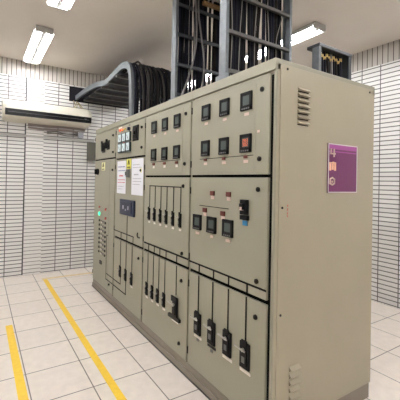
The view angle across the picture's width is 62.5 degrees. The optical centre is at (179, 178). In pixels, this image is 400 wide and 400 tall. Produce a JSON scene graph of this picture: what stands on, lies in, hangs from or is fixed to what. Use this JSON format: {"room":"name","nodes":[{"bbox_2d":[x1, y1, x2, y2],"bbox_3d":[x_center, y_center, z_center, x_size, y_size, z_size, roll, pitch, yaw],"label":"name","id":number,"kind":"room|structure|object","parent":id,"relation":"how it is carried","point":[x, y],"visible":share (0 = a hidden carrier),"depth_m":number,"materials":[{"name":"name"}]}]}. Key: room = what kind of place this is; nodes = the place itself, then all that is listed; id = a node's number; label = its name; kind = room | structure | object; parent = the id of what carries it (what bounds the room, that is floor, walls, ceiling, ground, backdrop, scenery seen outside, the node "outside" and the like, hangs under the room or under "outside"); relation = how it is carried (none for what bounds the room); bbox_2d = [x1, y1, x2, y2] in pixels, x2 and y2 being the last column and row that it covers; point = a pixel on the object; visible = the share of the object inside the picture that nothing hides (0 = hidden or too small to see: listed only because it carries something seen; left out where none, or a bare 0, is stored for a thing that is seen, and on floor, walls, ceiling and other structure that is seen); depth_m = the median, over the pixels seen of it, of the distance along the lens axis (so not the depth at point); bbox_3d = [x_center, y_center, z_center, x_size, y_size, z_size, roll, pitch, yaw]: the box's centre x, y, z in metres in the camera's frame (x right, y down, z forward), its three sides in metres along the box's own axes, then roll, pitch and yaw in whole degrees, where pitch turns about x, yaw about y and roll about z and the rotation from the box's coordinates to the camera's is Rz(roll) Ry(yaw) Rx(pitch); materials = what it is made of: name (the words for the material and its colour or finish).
{"room":"electrical room","nodes":[
{"label":"electrical room","id":0,"kind":"room"},
{"bbox_2d":[0,73,139,277],"bbox_3d":[-2.199,0.023,5.335,7.400,3.160,0.200,1,-1,-31],"label":"wall","id":1,"kind":"structure","parent":0,"point":[68,185],"depth_m":5.32,"materials":[{"name":"white tile"}]},
{"bbox_2d":[22,77,26,274],"bbox_3d":[-2.409,-0.034,5.088,0.014,3.060,0.004,1,-1,-31],"label":"trim","id":2,"kind":"structure","parent":1,"relation":"attached to","point":[26,77],"depth_m":5.09,"materials":[{"name":"grey"}]},
{"bbox_2d":[23,77,44,274],"bbox_3d":[-2.290,-0.031,5.150,0.254,3.060,0.022,1,-1,-31],"label":"pillar","id":3,"kind":"structure","parent":1,"relation":"attached to","point":[35,87],"depth_m":5.14,"materials":[{"name":"tile"}]},
{"bbox_2d":[2,99,91,128],"bbox_3d":[-2.049,-1.001,5.141,1.280,0.320,0.282,1,-1,-31],"label":"air conditioner","id":4,"kind":"object","parent":1,"relation":"attached to","point":[17,111],"visible":1,"depth_m":5.03,"materials":[{"name":"beige plastic"}]},
{"bbox_2d":[5,107,91,123],"bbox_3d":[-1.979,-0.956,5.039,1.245,0.100,0.028,1,-1,-31],"label":"outlet","id":5,"kind":"object","parent":4,"relation":"attached to","point":[20,112],"depth_m":5.02,"materials":[{"name":"black"}]},
{"bbox_2d":[0,133,93,141],"bbox_3d":[-3.168,-0.675,4.609,3.960,0.035,0.028,1,-1,-31],"label":"cable trunking","id":6,"kind":"object","parent":1,"relation":"attached to","point":[7,134],"visible":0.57,"depth_m":5.23,"materials":[{"name":"grey plastic"}]},
{"bbox_2d":[28,126,77,133],"bbox_3d":[-2.031,-0.776,5.287,0.763,0.050,0.035,1,-1,-31],"label":"pipe","id":7,"kind":"object","parent":1,"relation":"attached to","point":[28,126],"visible":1,"depth_m":5.27,"materials":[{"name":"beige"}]},
{"bbox_2d":[28,123,84,130],"bbox_3d":[-1.979,-0.825,5.318,0.882,0.056,0.041,1,-1,-31],"label":"pipe","id":8,"kind":"object","parent":1,"relation":"attached to","point":[29,124],"visible":1,"depth_m":5.28,"materials":[{"name":"beige metal"}]},
{"bbox_2d":[0,56,160,97],"bbox_3d":[-2.165,-1.682,5.350,7.400,0.250,0.200,1,-1,-31],"label":"trim","id":9,"kind":"structure","parent":1,"relation":"attached to","point":[9,66],"depth_m":5.26,"materials":[{"name":"tile"}]},
{"bbox_2d":[87,142,95,160],"bbox_3d":[-1.493,-0.451,5.585,0.155,0.310,0.106,1,-1,-31],"label":"wall box","id":10,"kind":"object","parent":1,"relation":"attached to","point":[91,146],"visible":0.85,"depth_m":5.53,"materials":[{"name":"grey metal"}]},
{"bbox_2d":[69,86,128,108],"bbox_3d":[-1.400,-1.395,5.788,1.105,0.255,0.090,1,-1,-31],"label":"panel","id":11,"kind":"object","parent":1,"relation":"in","point":[73,91],"visible":0.14,"depth_m":5.54,"materials":[{"name":"black metal"}]},
{"bbox_2d":[0,267,399,399],"bbox_3d":[-0.095,1.564,1.821,7.400,0.100,8.400,1,-1,-31],"label":"floor","id":12,"kind":"structure","parent":0,"point":[55,364],"depth_m":2.90,"materials":[{"name":"tile"}]},
{"bbox_2d":[6,325,28,399],"bbox_3d":[-0.137,1.503,0.712,0.061,0.001,6.150,1,-1,-31],"label":"floor marking","id":13,"kind":"object","parent":12,"relation":"on","point":[21,389],"depth_m":2.61,"materials":[{"name":"yellow paint"}]},
{"bbox_2d":[41,272,91,279],"bbox_3d":[-1.714,1.510,5.094,0.798,0.001,0.075,1,-1,-31],"label":"floor marking","id":14,"kind":"object","parent":12,"relation":"on","point":[88,272],"depth_m":5.09,"materials":[{"name":"yellow paint"}]},
{"bbox_2d":[43,279,126,399],"bbox_3d":[-0.024,1.514,1.630,0.058,0.001,7.600,1,-1,-31],"label":"floor marking","id":15,"kind":"object","parent":12,"relation":"on","point":[116,391],"depth_m":2.88,"materials":[{"name":"yellow paint"}]},
{"bbox_2d":[92,122,117,304],"bbox_3d":[-0.589,0.428,4.541,1.069,2.200,0.834,1,-1,-31],"label":"tall cabinet","id":16,"kind":"object","parent":12,"relation":"on","point":[104,171],"visible":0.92,"depth_m":4.23,"materials":[{"name":"metal"}]},
{"bbox_2d":[101,141,104,152],"bbox_3d":[-1.016,-0.408,4.304,0.041,0.150,0.120,1,-1,-31],"label":"switch","id":17,"kind":"object","parent":16,"relation":"attached to","point":[102,142],"depth_m":4.29,"materials":[{"name":"black plastic"}]},
{"bbox_2d":[105,139,109,149],"bbox_3d":[-0.924,-0.427,4.155,0.041,0.130,0.105,1,-1,-31],"label":"switch","id":18,"kind":"object","parent":16,"relation":"attached to","point":[107,141],"depth_m":4.14,"materials":[{"name":"black plastic"}]},
{"bbox_2d":[112,110,147,332],"bbox_3d":[-0.158,0.430,3.838,1.064,2.200,0.820,1,-1,-31],"label":"tall cabinet","id":19,"kind":"object","parent":12,"relation":"on","point":[128,244],"visible":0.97,"depth_m":3.52,"materials":[{"name":"metal"}]},
{"bbox_2d":[75,61,167,115],"bbox_3d":[-0.826,-1.061,4.804,0.875,0.776,2.148,1,-1,-31],"label":"cable tray","id":20,"kind":"object","parent":19,"relation":"on","point":[117,89],"visible":0.66,"depth_m":4.72,"materials":[{"name":"metal"}]},
{"bbox_2d":[84,62,135,113],"bbox_3d":[-1.066,-1.048,4.666,0.026,0.735,2.157,1,-1,-32],"label":"power cable","id":21,"kind":"object","parent":20,"relation":"on","point":[130,62],"visible":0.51,"depth_m":3.75,"materials":[{"name":"black plastic"}]},
{"bbox_2d":[86,63,137,113],"bbox_3d":[-1.050,-1.048,4.686,0.031,0.736,2.140,1,-1,-32],"label":"power cable","id":22,"kind":"object","parent":20,"relation":"on","point":[132,63],"visible":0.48,"depth_m":3.78,"materials":[{"name":"black plastic"}]},
{"bbox_2d":[94,63,140,111],"bbox_3d":[-1.024,-1.047,4.689,0.037,0.735,2.162,1,-1,-32],"label":"power cable","id":23,"kind":"object","parent":20,"relation":"on","point":[133,63],"visible":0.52,"depth_m":3.78,"materials":[{"name":"black plastic"}]},
{"bbox_2d":[123,64,143,110],"bbox_3d":[-0.999,-1.046,4.697,0.040,0.735,2.175,1,-1,-32],"label":"power cable","id":24,"kind":"object","parent":20,"relation":"on","point":[134,64],"visible":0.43,"depth_m":3.78,"materials":[{"name":"black plastic"}]},
{"bbox_2d":[125,61,144,109],"bbox_3d":[-0.984,-1.051,4.721,0.040,0.747,2.150,1,-1,-32],"label":"power cable","id":25,"kind":"object","parent":20,"relation":"on","point":[136,61],"visible":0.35,"depth_m":3.83,"materials":[{"name":"black plastic"}]},
{"bbox_2d":[127,64,145,109],"bbox_3d":[-0.963,-1.045,4.737,0.030,0.736,2.144,1,-1,-32],"label":"power cable","id":26,"kind":"object","parent":20,"relation":"on","point":[138,64],"visible":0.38,"depth_m":3.83,"materials":[{"name":"black plastic"}]},
{"bbox_2d":[136,64,148,109],"bbox_3d":[-0.936,-1.045,4.737,0.031,0.735,2.170,1,-1,-31],"label":"power cable","id":27,"kind":"object","parent":20,"relation":"on","point":[141,64],"visible":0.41,"depth_m":3.82,"materials":[{"name":"black plastic"}]},
{"bbox_2d":[137,66,155,106],"bbox_3d":[-0.851,-1.043,4.786,0.040,0.737,2.177,1,-1,-31],"label":"power cable","id":28,"kind":"object","parent":20,"relation":"on","point":[153,72],"visible":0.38,"depth_m":3.86,"materials":[{"name":"black plastic"}]},
{"bbox_2d":[143,64,149,108],"bbox_3d":[-0.916,-1.045,4.750,0.037,0.737,2.170,1,-1,-31],"label":"power cable","id":29,"kind":"object","parent":20,"relation":"on","point":[143,64],"visible":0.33,"depth_m":3.83,"materials":[{"name":"black plastic"}]},
{"bbox_2d":[137,67,157,105],"bbox_3d":[-0.832,-1.042,4.807,0.031,0.735,2.160,1,-1,-31],"label":"power cable","id":30,"kind":"object","parent":20,"relation":"on","point":[152,67],"visible":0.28,"depth_m":3.89,"materials":[{"name":"black plastic"}]},
{"bbox_2d":[147,65,152,107],"bbox_3d":[-0.880,-1.044,4.782,0.043,0.737,2.152,1,-1,-31],"label":"power cable","id":31,"kind":"object","parent":20,"relation":"on","point":[147,65],"visible":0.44,"depth_m":3.87,"materials":[{"name":"black plastic"}]},
{"bbox_2d":[149,68,161,103],"bbox_3d":[-0.787,-1.041,4.835,0.035,0.735,2.160,1,-1,-32],"label":"power cable","id":32,"kind":"object","parent":20,"relation":"on","point":[156,68],"visible":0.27,"depth_m":3.93,"materials":[{"name":"black plastic"}]},
{"bbox_2d":[152,66,158,104],"bbox_3d":[-0.813,-1.042,4.831,0.028,0.736,2.140,1,-1,-32],"label":"power cable","id":33,"kind":"object","parent":20,"relation":"on","point":[152,66],"visible":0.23,"depth_m":3.94,"materials":[{"name":"black plastic"}]},
{"bbox_2d":[157,68,164,102],"bbox_3d":[-0.762,-1.041,4.840,0.042,0.736,2.176,1,-1,-32],"label":"power cable","id":34,"kind":"object","parent":20,"relation":"on","point":[157,68],"visible":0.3,"depth_m":3.93,"materials":[{"name":"black plastic"}]},
{"bbox_2d":[161,69,166,101],"bbox_3d":[-0.727,-1.040,4.881,0.035,0.737,2.143,1,-1,-32],"label":"power cable","id":35,"kind":"object","parent":20,"relation":"on","point":[161,69],"visible":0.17,"depth_m":3.98,"materials":[{"name":"black plastic"}]},
{"bbox_2d":[160,68,168,99],"bbox_3d":[-0.698,-1.039,4.884,0.029,0.736,2.169,1,-1,-32],"label":"power cable","id":36,"kind":"object","parent":20,"relation":"on","point":[163,69],"visible":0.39,"depth_m":3.98,"materials":[{"name":"black plastic"}]},
{"bbox_2d":[165,69,170,98],"bbox_3d":[-0.678,-1.038,4.895,0.030,0.735,2.170,1,-1,-31],"label":"power cable","id":37,"kind":"object","parent":20,"relation":"on","point":[165,69],"visible":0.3,"depth_m":3.98,"materials":[{"name":"black plastic"}]},
{"bbox_2d":[141,91,194,376],"bbox_3d":[0.270,0.433,3.134,1.066,2.200,0.832,1,-1,-31],"label":"tall cabinet","id":38,"kind":"object","parent":12,"relation":"on","point":[168,125],"visible":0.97,"depth_m":2.81,"materials":[{"name":"metal"}]},
{"bbox_2d":[177,0,180,92],"bbox_3d":[-0.009,-1.228,3.101,0.042,1.111,0.029,1,-1,-31],"label":"power cable","id":39,"kind":"object","parent":38,"relation":"on","point":[179,18],"visible":0.66,"depth_m":3.10,"materials":[{"name":"black plastic"}]},
{"bbox_2d":[179,0,182,92],"bbox_3d":[0.010,-1.228,3.113,0.043,1.111,0.031,1,-1,-31],"label":"power cable","id":40,"kind":"object","parent":38,"relation":"on","point":[181,56],"visible":0.73,"depth_m":3.10,"materials":[{"name":"black plastic"}]},
{"bbox_2d":[182,0,185,90],"bbox_3d":[0.032,-1.228,3.126,0.039,1.111,0.032,1,-1,-31],"label":"power cable","id":41,"kind":"object","parent":38,"relation":"on","point":[184,1],"visible":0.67,"depth_m":3.11,"materials":[{"name":"black plastic"}]},
{"bbox_2d":[184,0,187,93],"bbox_3d":[0.050,-1.227,3.137,0.038,1.110,0.032,1,-1,-31],"label":"power cable","id":42,"kind":"object","parent":38,"relation":"on","point":[185,31],"visible":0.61,"depth_m":3.13,"materials":[{"name":"black plastic"}]},
{"bbox_2d":[185,0,189,93],"bbox_3d":[0.070,-1.227,3.149,0.030,1.110,0.034,1,-1,-31],"label":"power cable","id":43,"kind":"object","parent":38,"relation":"on","point":[188,1],"visible":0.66,"depth_m":3.14,"materials":[{"name":"black plastic"}]},
{"bbox_2d":[188,0,192,92],"bbox_3d":[0.100,-1.226,3.168,0.032,1.110,0.035,1,-1,-31],"label":"power cable","id":44,"kind":"object","parent":38,"relation":"on","point":[191,2],"visible":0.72,"depth_m":3.16,"materials":[{"name":"black plastic"}]},
{"bbox_2d":[168,0,219,100],"bbox_3d":[0.245,-1.222,3.216,0.797,1.110,0.140,1,-1,-31],"label":"ladder","id":45,"kind":"object","parent":38,"relation":"on","point":[176,4],"visible":0.35,"depth_m":3.04,"materials":[{"name":"metal"}]},
{"bbox_2d":[181,0,194,94],"bbox_3d":[0.065,-1.227,3.039,0.164,1.112,0.052,2,-1,-41],"label":"cable","id":46,"kind":"object","parent":45,"relation":"attached to","point":[192,0],"visible":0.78,"depth_m":3.08,"materials":[{"name":"grey plastic"}]},
{"bbox_2d":[182,0,197,94],"bbox_3d":[0.087,-1.226,3.045,0.058,1.113,0.186,1,-1,45],"label":"cable","id":47,"kind":"object","parent":45,"relation":"attached to","point":[195,0],"visible":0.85,"depth_m":3.06,"materials":[{"name":"grey plastic"}]},
{"bbox_2d":[202,0,219,10],"bbox_3d":[0.400,-1.672,3.249,0.424,0.035,0.032,1,-1,-31],"label":"cleat","id":48,"kind":"object","parent":45,"relation":"attached to","point":[204,3],"visible":0.49,"depth_m":3.17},
{"bbox_2d":[192,0,196,90],"bbox_3d":[0.141,-1.225,3.192,0.046,1.111,0.032,1,-1,-31],"label":"power cable","id":49,"kind":"object","parent":38,"relation":"on","point":[194,63],"visible":0.43,"depth_m":3.18,"materials":[{"name":"black plastic"}]},
{"bbox_2d":[195,0,198,89],"bbox_3d":[0.165,-1.224,3.207,0.048,1.111,0.035,1,-1,-31],"label":"power cable","id":50,"kind":"object","parent":38,"relation":"on","point":[196,72],"visible":0.44,"depth_m":3.19,"materials":[{"name":"black plastic"}]},
{"bbox_2d":[197,0,199,86],"bbox_3d":[0.177,-1.224,3.215,0.035,1.110,0.029,1,-1,-31],"label":"power cable","id":51,"kind":"object","parent":38,"relation":"on","point":[198,45],"visible":0.53,"depth_m":3.21,"materials":[{"name":"black plastic"}]},
{"bbox_2d":[198,0,202,88],"bbox_3d":[0.198,-1.223,3.227,0.028,1.110,0.032,1,-1,-31],"label":"power cable","id":52,"kind":"object","parent":38,"relation":"on","point":[200,0],"visible":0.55,"depth_m":3.21,"materials":[{"name":"black plastic"}]},
{"bbox_2d":[198,0,204,86],"bbox_3d":[0.162,-1.223,3.105,0.140,1.115,0.073,1,-1,-31],"label":"cable","id":53,"kind":"object","parent":38,"relation":"on","point":[198,0],"visible":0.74,"depth_m":3.11,"materials":[{"name":"grey plastic"}]},
{"bbox_2d":[201,0,203,82],"bbox_3d":[0.215,-1.223,3.237,0.024,1.110,0.030,1,-1,-31],"label":"power cable","id":54,"kind":"object","parent":38,"relation":"on","point":[203,0],"visible":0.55,"depth_m":3.23,"materials":[{"name":"black plastic"}]},
{"bbox_2d":[203,0,205,86],"bbox_3d":[0.237,-1.222,3.251,0.037,1.110,0.030,1,-1,-31],"label":"power cable","id":55,"kind":"object","parent":38,"relation":"on","point":[204,21],"visible":0.44,"depth_m":3.24,"materials":[{"name":"black plastic"}]},
{"bbox_2d":[205,0,207,85],"bbox_3d":[0.252,-1.222,3.260,0.043,1.111,0.028,1,-1,-31],"label":"power cable","id":56,"kind":"object","parent":38,"relation":"on","point":[206,0],"visible":0.55,"depth_m":3.26,"materials":[{"name":"black plastic"}]},
{"bbox_2d":[207,0,211,84],"bbox_3d":[0.293,-1.221,3.285,0.036,1.110,0.032,1,-1,-31],"label":"power cable","id":57,"kind":"object","parent":38,"relation":"on","point":[210,1],"visible":0.56,"depth_m":3.28,"materials":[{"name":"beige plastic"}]},
{"bbox_2d":[212,2,215,82],"bbox_3d":[0.339,-1.220,3.313,0.036,1.110,0.029,1,-1,-31],"label":"power cable","id":58,"kind":"object","parent":38,"relation":"on","point":[214,11],"visible":0.58,"depth_m":3.30,"materials":[{"name":"black plastic"}]},
{"bbox_2d":[214,2,216,81],"bbox_3d":[0.355,-1.219,3.323,0.029,1.110,0.033,1,-1,-31],"label":"power cable","id":59,"kind":"object","parent":38,"relation":"on","point":[216,2],"visible":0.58,"depth_m":3.31,"materials":[{"name":"black plastic"}]},
{"bbox_2d":[216,3,219,76],"bbox_3d":[0.374,-1.219,3.335,0.037,1.110,0.035,1,-1,-31],"label":"power cable","id":60,"kind":"object","parent":38,"relation":"on","point":[218,4],"visible":0.5,"depth_m":3.33,"materials":[{"name":"black plastic"}]},
{"bbox_2d":[218,5,219,71],"bbox_3d":[0.400,-1.218,3.350,0.036,1.110,0.035,1,-1,-31],"label":"power cable","id":61,"kind":"object","parent":38,"relation":"on","point":[219,5],"visible":0.23,"depth_m":3.34,"materials":[{"name":"black plastic"}]},
{"bbox_2d":[186,58,374,399],"bbox_3d":[0.709,0.435,2.415,1.066,2.200,0.858,1,-1,-31],"label":"tall cabinet","id":62,"kind":"object","parent":12,"relation":"on","point":[280,279],"visible":1,"depth_m":2.05,"materials":[{"name":"metal"}]},
{"bbox_2d":[228,0,232,75],"bbox_3d":[0.368,-1.227,2.395,0.039,1.111,0.037,1,-1,-31],"label":"power cable","id":63,"kind":"object","parent":62,"relation":"on","point":[230,10],"visible":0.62,"depth_m":2.38,"materials":[{"name":"black plastic"}]},
{"bbox_2d":[230,0,232,75],"bbox_3d":[0.373,-1.227,2.373,0.022,1.110,0.010,1,-1,-31],"label":"cable","id":64,"kind":"object","parent":62,"relation":"on","point":[231,0],"visible":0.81,"depth_m":2.37,"materials":[{"name":"grey plastic"}]},
{"bbox_2d":[231,0,233,74],"bbox_3d":[0.389,-1.226,2.407,0.030,1.111,0.027,1,-1,-31],"label":"power cable","id":65,"kind":"object","parent":62,"relation":"on","point":[233,0],"visible":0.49,"depth_m":2.39,"materials":[{"name":"black plastic"}]},
{"bbox_2d":[233,0,236,69],"bbox_3d":[0.410,-1.226,2.414,0.034,1.111,0.029,1,-1,-31],"label":"power cable","id":66,"kind":"object","parent":62,"relation":"on","point":[235,1],"visible":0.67,"depth_m":2.40,"materials":[{"name":"black plastic"}]},
{"bbox_2d":[236,0,240,69],"bbox_3d":[0.436,-1.226,2.431,0.031,1.110,0.024,1,-1,-31],"label":"power cable","id":67,"kind":"object","parent":62,"relation":"on","point":[239,1],"visible":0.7,"depth_m":2.42,"materials":[{"name":"black plastic"}]},
{"bbox_2d":[239,29,240,70],"bbox_3d":[0.454,-1.225,2.494,0.035,1.111,0.023,1,-1,-31],"label":"power cable","id":68,"kind":"object","parent":62,"relation":"on","point":[239,29],"visible":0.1,"depth_m":2.48,"materials":[{"name":"black plastic"}]},
{"bbox_2d":[238,0,242,69],"bbox_3d":[0.446,-1.225,2.417,0.032,1.110,0.009,1,-1,-25],"label":"cable","id":69,"kind":"object","parent":62,"relation":"on","point":[242,0],"visible":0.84,"depth_m":2.41,"materials":[{"name":"grey plastic"}]},
{"bbox_2d":[240,0,242,70],"bbox_3d":[0.460,-1.225,2.452,0.033,1.111,0.030,1,-1,-31],"label":"power cable","id":70,"kind":"object","parent":62,"relation":"on","point":[241,4],"visible":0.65,"depth_m":2.44,"materials":[{"name":"black plastic"}]},
{"bbox_2d":[242,1,245,70],"bbox_3d":[0.477,-1.224,2.457,0.033,1.110,0.022,1,-1,-31],"label":"power cable","id":71,"kind":"object","parent":62,"relation":"on","point":[244,4],"visible":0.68,"depth_m":2.45,"materials":[{"name":"black plastic"}]},
{"bbox_2d":[239,199,248,214],"bbox_3d":[0.382,0.175,1.984,0.045,0.090,0.050,1,-1,-31],"label":"switch","id":72,"kind":"object","parent":62,"relation":"attached to","point":[244,203],"depth_m":1.97,"materials":[{"name":"black plastic"}]},
{"bbox_2d":[244,2,246,69],"bbox_3d":[0.498,-1.224,2.521,0.030,1.110,0.024,1,-1,-31],"label":"power cable","id":73,"kind":"object","parent":62,"relation":"on","point":[245,2],"visible":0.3,"depth_m":2.51,"materials":[{"name":"black plastic"}]},
{"bbox_2d":[247,2,250,68],"bbox_3d":[0.523,-1.223,2.490,0.035,1.111,0.037,1,-1,-31],"label":"power cable","id":74,"kind":"object","parent":62,"relation":"on","point":[248,4],"visible":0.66,"depth_m":2.48,"materials":[{"name":"black plastic"}]},
{"bbox_2d":[250,4,252,67],"bbox_3d":[0.544,-1.223,2.503,0.030,1.111,0.035,1,-1,-31],"label":"power cable","id":75,"kind":"object","parent":62,"relation":"on","point":[251,7],"visible":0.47,"depth_m":2.49,"materials":[{"name":"black plastic"}]},
{"bbox_2d":[216,0,291,80],"bbox_3d":[0.596,-1.222,2.507,0.760,1.110,0.140,1,-1,-31],"label":"ladder","id":76,"kind":"object","parent":62,"relation":"on","point":[286,48],"visible":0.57,"depth_m":2.42,"materials":[{"name":"metal"}]},
{"bbox_2d":[253,5,255,65],"bbox_3d":[0.569,-1.222,2.517,0.037,1.111,0.034,1,-1,-31],"label":"power cable","id":77,"kind":"object","parent":62,"relation":"on","point":[254,14],"visible":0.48,"depth_m":2.50,"materials":[{"name":"black plastic"}]},
{"bbox_2d":[254,0,257,65],"bbox_3d":[0.576,-1.222,2.497,0.027,1.110,0.010,1,-1,-31],"label":"cable","id":78,"kind":"object","parent":62,"relation":"on","point":[257,0],"visible":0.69,"depth_m":2.49,"materials":[{"name":"grey plastic"}]},
{"bbox_2d":[256,0,258,64],"bbox_3d":[0.596,-1.221,2.531,0.030,1.110,0.025,1,-1,-31],"label":"power cable","id":79,"kind":"object","parent":62,"relation":"on","point":[257,17],"visible":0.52,"depth_m":2.52,"materials":[{"name":"black plastic"}]},
{"bbox_2d":[261,0,265,62],"bbox_3d":[0.656,-1.220,2.567,0.035,1.111,0.031,1,-1,-31],"label":"power cable","id":80,"kind":"object","parent":62,"relation":"on","point":[263,1],"visible":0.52,"depth_m":2.55,"materials":[{"name":"black plastic"}]},
{"bbox_2d":[266,0,268,60],"bbox_3d":[0.691,-1.219,2.593,0.033,1.111,0.036,1,-1,-31],"label":"power cable","id":81,"kind":"object","parent":62,"relation":"on","point":[267,19],"visible":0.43,"depth_m":2.58,"materials":[{"name":"black plastic"}]},
{"bbox_2d":[267,0,268,59],"bbox_3d":[0.688,-1.219,2.564,0.028,1.110,0.010,1,-1,-31],"label":"cable","id":82,"kind":"object","parent":62,"relation":"on","point":[267,0],"visible":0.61,"depth_m":2.56,"materials":[{"name":"grey plastic"}]},
{"bbox_2d":[269,0,271,59],"bbox_3d":[0.711,-1.218,2.604,0.043,1.111,0.030,1,-1,14],"label":"power cable","id":83,"kind":"object","parent":62,"relation":"on","point":[270,14],"visible":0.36,"depth_m":2.59,"materials":[{"name":"black plastic"}]},
{"bbox_2d":[271,0,273,58],"bbox_3d":[0.738,-1.218,2.622,0.038,1.111,0.039,1,-1,-31],"label":"power cable","id":84,"kind":"object","parent":62,"relation":"on","point":[272,1],"visible":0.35,"depth_m":2.60,"materials":[{"name":"black plastic"}]},
{"bbox_2d":[274,0,277,57],"bbox_3d":[0.766,-1.217,2.630,0.032,1.111,0.036,1,-1,-31],"label":"power cable","id":85,"kind":"object","parent":62,"relation":"on","point":[275,1],"visible":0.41,"depth_m":2.62,"materials":[{"name":"black plastic"}]},
{"bbox_2d":[277,0,279,57],"bbox_3d":[0.784,-1.216,2.646,0.038,1.111,0.026,1,-1,-31],"label":"power cable","id":86,"kind":"object","parent":62,"relation":"on","point":[278,16],"visible":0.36,"depth_m":2.64,"materials":[{"name":"black plastic"}]},
{"bbox_2d":[278,18,280,58],"bbox_3d":[0.805,-1.216,2.663,0.037,1.111,0.034,1,-1,-31],"label":"power cable","id":87,"kind":"object","parent":62,"relation":"on","point":[279,51],"visible":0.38,"depth_m":2.65,"materials":[{"name":"black plastic"}]},
{"bbox_2d":[275,0,283,57],"bbox_3d":[0.796,-1.216,2.631,0.082,1.111,0.010,1,-1,-31],"label":"cable","id":88,"kind":"object","parent":62,"relation":"on","point":[283,0],"visible":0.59,"depth_m":2.62,"materials":[{"name":"grey plastic"}]},
{"bbox_2d":[307,42,351,79],"bbox_3d":[1.108,-0.799,2.419,0.415,0.284,0.122,1,-1,-31],"label":"support","id":89,"kind":"object","parent":62,"relation":"on","point":[316,49],"visible":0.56,"depth_m":2.37,"materials":[{"name":"metal"}]},
{"bbox_2d":[321,51,323,71],"bbox_3d":[1.024,-0.790,2.376,0.025,0.263,0.032,1,-1,-31],"label":"power cable","id":90,"kind":"object","parent":89,"relation":"hanging from","point":[322,55],"visible":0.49,"depth_m":2.36,"materials":[{"name":"black plastic"}]},
{"bbox_2d":[323,51,325,71],"bbox_3d":[1.048,-0.789,2.390,0.027,0.263,0.033,1,-1,-31],"label":"power cable","id":91,"kind":"object","parent":89,"relation":"hanging from","point":[324,52],"visible":0.52,"depth_m":2.38,"materials":[{"name":"black plastic"}]},
{"bbox_2d":[326,52,328,72],"bbox_3d":[1.070,-0.789,2.404,0.030,0.263,0.033,1,-1,-31],"label":"power cable","id":92,"kind":"object","parent":89,"relation":"hanging from","point":[327,61],"visible":0.6,"depth_m":2.39,"materials":[{"name":"black plastic"}]},
{"bbox_2d":[330,54,332,74],"bbox_3d":[1.115,-0.788,2.431,0.029,0.263,0.035,1,-1,-31],"label":"power cable","id":93,"kind":"object","parent":89,"relation":"hanging from","point":[331,59],"visible":0.52,"depth_m":2.42,"materials":[{"name":"grey plastic"}]},
{"bbox_2d":[332,54,334,74],"bbox_3d":[1.137,-0.787,2.444,0.025,0.263,0.031,1,-1,-31],"label":"power cable","id":94,"kind":"object","parent":89,"relation":"hanging from","point":[333,56],"visible":0.48,"depth_m":2.43,"materials":[{"name":"black plastic"}]},
{"bbox_2d":[334,55,336,75],"bbox_3d":[1.161,-0.787,2.459,0.032,0.264,0.036,1,-1,-31],"label":"power cable","id":95,"kind":"object","parent":89,"relation":"hanging from","point":[335,60],"visible":0.51,"depth_m":2.44,"materials":[{"name":"black plastic"}]},
{"bbox_2d":[337,56,339,76],"bbox_3d":[1.186,-0.786,2.474,0.030,0.263,0.036,1,-1,-31],"label":"power cable","id":96,"kind":"object","parent":89,"relation":"hanging from","point":[338,60],"visible":0.53,"depth_m":2.46,"materials":[{"name":"black plastic"}]},
{"bbox_2d":[339,57,341,76],"bbox_3d":[1.209,-0.785,2.488,0.030,0.263,0.036,1,-1,-31],"label":"power cable","id":97,"kind":"object","parent":89,"relation":"hanging from","point":[340,59],"visible":0.5,"depth_m":2.47,"materials":[{"name":"black plastic"}]},
{"bbox_2d":[327,143,357,192],"bbox_3d":[1.063,-0.061,2.140,0.316,0.312,0.016,1,-1,-31],"label":"sign","id":98,"kind":"object","parent":62,"relation":"attached to","point":[341,159],"visible":1,"depth_m":2.13,"materials":[{"name":"purple plastic"}]},
{"bbox_2d":[0,0,399,90],"bbox_3d":[-0.028,-1.845,1.851,7.400,0.100,8.400,1,-1,-31],"label":"ceiling","id":99,"kind":"structure","parent":0,"point":[93,36],"depth_m":3.91,"materials":[{"name":"paint"}]},
{"bbox_2d":[23,25,53,64],"bbox_3d":[-1.940,-1.774,4.456,0.230,0.072,1.260,1,-1,-31],"label":"light","id":100,"kind":"object","parent":99,"relation":"attached to","point":[41,38],"visible":1,"depth_m":4.33,"materials":[{"name":"white plastic"}]},
{"bbox_2d":[46,0,74,10],"bbox_3d":[-0.929,-1.768,2.836,0.230,0.072,1.260,1,-1,-31],"label":"light","id":101,"kind":"object","parent":99,"relation":"attached to","point":[63,5],"visible":1,"depth_m":3.31,"materials":[{"name":"white plastic"}]},
{"bbox_2d":[191,73,210,87],"bbox_3d":[0.365,-1.717,5.698,0.230,0.072,1.260,1,-1,-31],"label":"light","id":102,"kind":"object","parent":99,"relation":"attached to","point":[206,73],"visible":0.02,"depth_m":5.61,"materials":[{"name":"white plastic"}]},
{"bbox_2d":[258,46,265,59],"bbox_3d":[1.083,-1.714,4.406,0.288,0.072,0.373,1,-1,-31],"label":"light","id":103,"kind":"object","parent":99,"relation":"attached to","point":[259,52],"depth_m":4.45,"materials":[{"name":"white plastic"}]},
{"bbox_2d":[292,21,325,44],"bbox_3d":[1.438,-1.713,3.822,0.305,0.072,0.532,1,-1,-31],"label":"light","id":104,"kind":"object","parent":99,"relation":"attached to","point":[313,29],"depth_m":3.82,"materials":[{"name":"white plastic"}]},
{"bbox_2d":[351,59,399,308],"bbox_3d":[3.009,0.062,3.708,0.200,3.060,8.000,1,-1,-31],"label":"wall","id":105,"kind":"structure","parent":0,"point":[385,287],"depth_m":4.16,"materials":[{"name":"white tile"}]},
{"bbox_2d":[351,39,399,72],"bbox_3d":[3.042,-1.592,3.723,0.200,0.250,8.000,1,-1,-31],"label":"trim","id":106,"kind":"structure","parent":105,"relation":"attached to","point":[388,52],"depth_m":4.30,"materials":[{"name":"tile"}]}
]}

